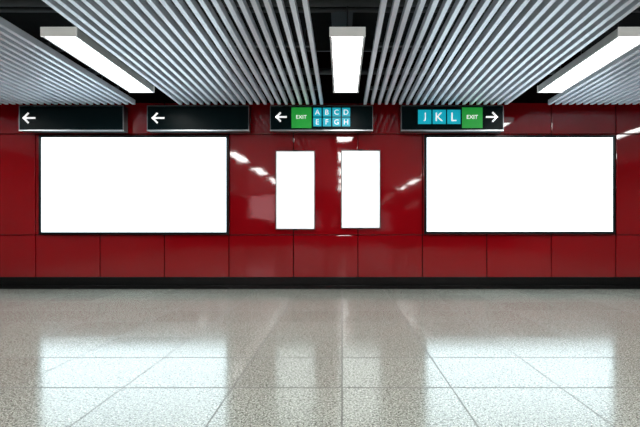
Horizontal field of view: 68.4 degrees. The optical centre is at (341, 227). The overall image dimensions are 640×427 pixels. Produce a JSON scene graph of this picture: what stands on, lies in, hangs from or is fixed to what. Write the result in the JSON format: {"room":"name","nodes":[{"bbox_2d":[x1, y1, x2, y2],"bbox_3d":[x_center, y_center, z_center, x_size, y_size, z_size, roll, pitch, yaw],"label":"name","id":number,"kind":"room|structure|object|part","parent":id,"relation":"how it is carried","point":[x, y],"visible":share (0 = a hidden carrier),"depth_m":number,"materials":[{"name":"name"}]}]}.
{"room":"metro station","nodes":[
{"label":"metro station","id":0,"kind":"room"},
{"bbox_2d":[0,289,639,426],"bbox_3d":[0.000,0.940,-1.070,16.800,0.100,16.000,0,0,0],"label":"floor","id":1,"kind":"structure","parent":0,"point":[69,357],"depth_m":3.24,"materials":[{"name":"tile"}]},
{"bbox_2d":[0,51,639,276],"bbox_3d":[0.000,-0.860,6.980,16.800,3.500,0.100,0,0,0],"label":"wall","id":2,"kind":"structure","parent":0,"point":[253,246],"depth_m":6.93,"materials":[{"name":"red tile"}]},
{"bbox_2d":[19,105,127,132],"bbox_3d":[-3.865,-1.567,6.817,1.492,0.364,0.226,0,0,0],"label":"directional sign","id":3,"kind":"object","parent":2,"relation":"attached to","point":[32,118],"visible":1,"depth_m":6.71,"materials":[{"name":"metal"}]},
{"bbox_3d":[-3.865,-1.394,6.713,1.492,0.018,0.018,0,0,0],"label":"trim","id":4,"kind":"part","parent":3,"relation":"part of","materials":[{"name":"metal"}]},
{"bbox_2d":[39,135,228,233],"bbox_3d":[-3.052,-0.633,6.904,2.781,1.456,0.049,0,0,0],"label":"advertising lightbox","id":5,"kind":"object","parent":2,"relation":"attached to","point":[89,184],"visible":1,"depth_m":6.89,"materials":[{"name":"white plastic"}]},
{"bbox_2d":[147,105,250,132],"bbox_3d":[-2.056,-1.567,6.817,1.456,0.364,0.226,0,0,0],"label":"directional sign","id":6,"kind":"object","parent":2,"relation":"attached to","point":[160,118],"visible":1,"depth_m":6.71,"materials":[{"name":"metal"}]},
{"bbox_3d":[-2.056,-1.394,6.713,1.456,0.018,0.018,0,0,0],"label":"trim","id":7,"kind":"part","parent":6,"relation":"part of","materials":[{"name":"metal"}]},
{"bbox_2d":[276,150,314,229],"bbox_3d":[-0.685,-0.557,6.904,0.579,1.173,0.050,0,0,0],"label":"poster lightbox","id":8,"kind":"object","parent":2,"relation":"attached to","point":[295,170],"visible":1,"depth_m":6.89,"materials":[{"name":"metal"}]},
{"bbox_3d":[-0.685,-0.557,6.907,0.579,1.157,0.044,0,0,0],"label":"frame","id":9,"kind":"part","parent":8,"relation":"part of","materials":[{"name":"metal"}]},
{"bbox_2d":[0,277,639,288],"bbox_3d":[0.000,0.805,6.887,16.800,0.170,0.084,0,0,0],"label":"baseboard","id":10,"kind":"structure","parent":2,"relation":"attached to","point":[5,282],"depth_m":6.90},
{"bbox_2d":[270,105,372,132],"bbox_3d":[-0.293,-1.567,6.817,1.470,0.364,0.226,0,0,0],"label":"directional sign","id":11,"kind":"object","parent":2,"relation":"attached to","point":[283,118],"visible":1,"depth_m":6.71,"materials":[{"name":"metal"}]},
{"bbox_3d":[-0.578,-1.574,6.709,0.286,0.293,0.004,0,0,0],"label":"exit panel","id":12,"kind":"part","parent":11,"relation":"part of","materials":[{"name":"green plastic"}]},
{"bbox_3d":[-0.293,-1.394,6.713,1.470,0.018,0.018,0,0,0],"label":"trim","id":13,"kind":"part","parent":11,"relation":"part of","materials":[{"name":"metal"}]},
{"bbox_2d":[341,149,379,228],"bbox_3d":[0.275,-0.568,6.904,0.579,1.166,0.050,0,0,0],"label":"poster lightbox","id":14,"kind":"object","parent":2,"relation":"attached to","point":[360,169],"visible":1,"depth_m":6.89,"materials":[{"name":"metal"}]},
{"bbox_2d":[400,105,503,132],"bbox_3d":[1.574,-1.567,6.817,1.463,0.364,0.226,0,0,0],"label":"directional sign","id":15,"kind":"object","parent":2,"relation":"attached to","point":[413,118],"visible":1,"depth_m":6.71,"materials":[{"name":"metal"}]},
{"bbox_3d":[1.574,-1.394,6.713,1.463,0.018,0.018,0,0,0],"label":"trim","id":16,"kind":"part","parent":15,"relation":"part of","materials":[{"name":"metal"}]},
{"bbox_3d":[1.859,-1.574,6.709,0.293,0.293,0.004,0,0,0],"label":"exit panel","id":17,"kind":"part","parent":15,"relation":"part of","materials":[{"name":"green plastic"}]},
{"bbox_2d":[424,135,614,233],"bbox_3d":[2.606,-0.637,6.904,2.796,1.449,0.049,0,0,0],"label":"advertising lightbox","id":18,"kind":"object","parent":2,"relation":"attached to","point":[474,184],"visible":1,"depth_m":6.89,"materials":[{"name":"white plastic"}]},
{"bbox_2d":[0,13,639,50],"bbox_3d":[0.000,-2.660,-1.070,16.800,0.100,16.000,0,0,0],"label":"ceiling","id":19,"kind":"structure","parent":0,"point":[31,23],"depth_m":6.06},
{"bbox_2d":[0,17,134,104],"bbox_3d":[-3.930,-2.175,-1.170,2.030,0.870,15.600,0,0,0],"label":"ceiling panel","id":20,"kind":"object","parent":19,"relation":"hanging from","point":[33,72],"visible":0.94,"depth_m":5.51,"materials":[{"name":"paint"}]},
{"bbox_2d":[40,27,153,92],"bbox_3d":[-2.585,-2.178,5.175,0.330,0.864,1.790,0,0,0],"label":"ceiling light","id":21,"kind":"object","parent":19,"relation":"hanging from","point":[73,41],"visible":0.94,"depth_m":4.87,"materials":[{"name":"plastic"}]},
{"bbox_2d":[42,0,322,104],"bbox_3d":[-1.280,-2.175,-1.170,2.030,0.870,15.600,0,0,0],"label":"ceiling panel","id":22,"kind":"object","parent":19,"relation":"hanging from","point":[125,28],"visible":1,"depth_m":4.48,"materials":[{"name":"paint"}]},
{"bbox_3d":[-1.280,-1.825,4.680,2.030,0.040,0.040,0,0,0],"label":"carrier rail","id":23,"kind":"part","parent":22,"relation":"part of","materials":[{"name":"silver metal"}]},
{"bbox_3d":[-1.280,-1.825,6.130,2.030,0.040,0.040,0,0,0],"label":"carrier rail","id":24,"kind":"part","parent":22,"relation":"part of","materials":[{"name":"grey metal"}]},
{"bbox_2d":[331,13,352,26],"bbox_3d":[0.000,-2.480,-1.070,0.240,0.260,15.200,0,0,0],"label":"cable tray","id":25,"kind":"object","parent":19,"relation":"hanging from","point":[337,19],"visible":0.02,"depth_m":5.30,"materials":[{"name":"black metal"}]},
{"bbox_2d":[329,6,365,92],"bbox_3d":[0.050,-2.178,5.175,0.330,0.864,1.790,0,0,0],"label":"ceiling light","id":26,"kind":"object","parent":19,"relation":"hanging from","point":[346,43],"visible":0.98,"depth_m":4.83,"materials":[{"name":"plastic"}]},
{"bbox_3d":[0.050,-2.220,4.575,0.013,0.780,0.013,0,0,-22],"label":"hanger rod","id":27,"kind":"part","parent":26,"relation":"part of","materials":[{"name":"black metal"}]},
{"bbox_2d":[333,37,361,90],"bbox_3d":[0.050,-1.780,5.175,0.276,0.029,1.746,0,0,0],"label":"diffuser","id":28,"kind":"object","parent":26,"relation":"attached to","point":[347,51],"depth_m":5.05,"materials":[{"name":"white plastic"}]},
{"bbox_2d":[364,0,639,104],"bbox_3d":[1.320,-2.175,-1.170,2.030,0.870,15.600,0,0,0],"label":"ceiling panel","id":29,"kind":"object","parent":19,"relation":"hanging from","point":[551,34],"visible":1,"depth_m":4.49,"materials":[{"name":"paint"}]},
{"bbox_3d":[1.320,-1.825,6.130,2.030,0.040,0.040,0,0,0],"label":"carrier rail","id":30,"kind":"part","parent":29,"relation":"part of","materials":[{"name":"grey metal"}]},
{"bbox_3d":[1.320,-1.825,4.680,2.030,0.040,0.040,0,0,0],"label":"carrier rail","id":31,"kind":"part","parent":29,"relation":"part of","materials":[{"name":"silver metal"}]},
{"bbox_2d":[537,22,639,92],"bbox_3d":[2.685,-2.178,5.175,0.330,0.864,1.790,0,0,0],"label":"ceiling light","id":32,"kind":"object","parent":19,"relation":"hanging from","point":[622,40],"visible":0.94,"depth_m":4.94,"materials":[{"name":"plastic"}]},
{"bbox_2d":[548,45,639,104],"bbox_3d":[3.920,-2.175,-1.170,2.030,0.870,15.600,0,0,0],"label":"ceiling panel","id":33,"kind":"object","parent":19,"relation":"hanging from","point":[618,82],"visible":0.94,"depth_m":5.82,"materials":[{"name":"paint"}]},
{"bbox_3d":[8.450,-0.860,-1.070,0.100,3.500,16.000,0,0,0],"label":"wall","id":34,"kind":"structure","parent":0,"visible":0},
{"bbox_2d":[0,0,639,6],"bbox_3d":[0.000,-2.210,4.580,16.800,0.100,0.100,0,0,0],"label":"pipe","id":35,"kind":"object","parent":34,"relation":"attached to","point":[3,3],"visible":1,"depth_m":4.55,"materials":[{"name":"black metal"}]},
{"bbox_2d":[0,7,639,12],"bbox_3d":[0.000,-2.270,4.880,16.800,0.060,0.060,0,0,0],"label":"pipe","id":36,"kind":"object","parent":34,"relation":"attached to","point":[2,9],"visible":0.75,"depth_m":4.86,"materials":[{"name":"black metal"}]},
{"bbox_2d":[84,68,561,74],"bbox_3d":[0.000,-2.060,6.180,16.800,0.080,0.080,0,0,0],"label":"pipe","id":37,"kind":"object","parent":34,"relation":"attached to","point":[322,71],"visible":0.02,"depth_m":6.15,"materials":[{"name":"black metal"}]}
]}

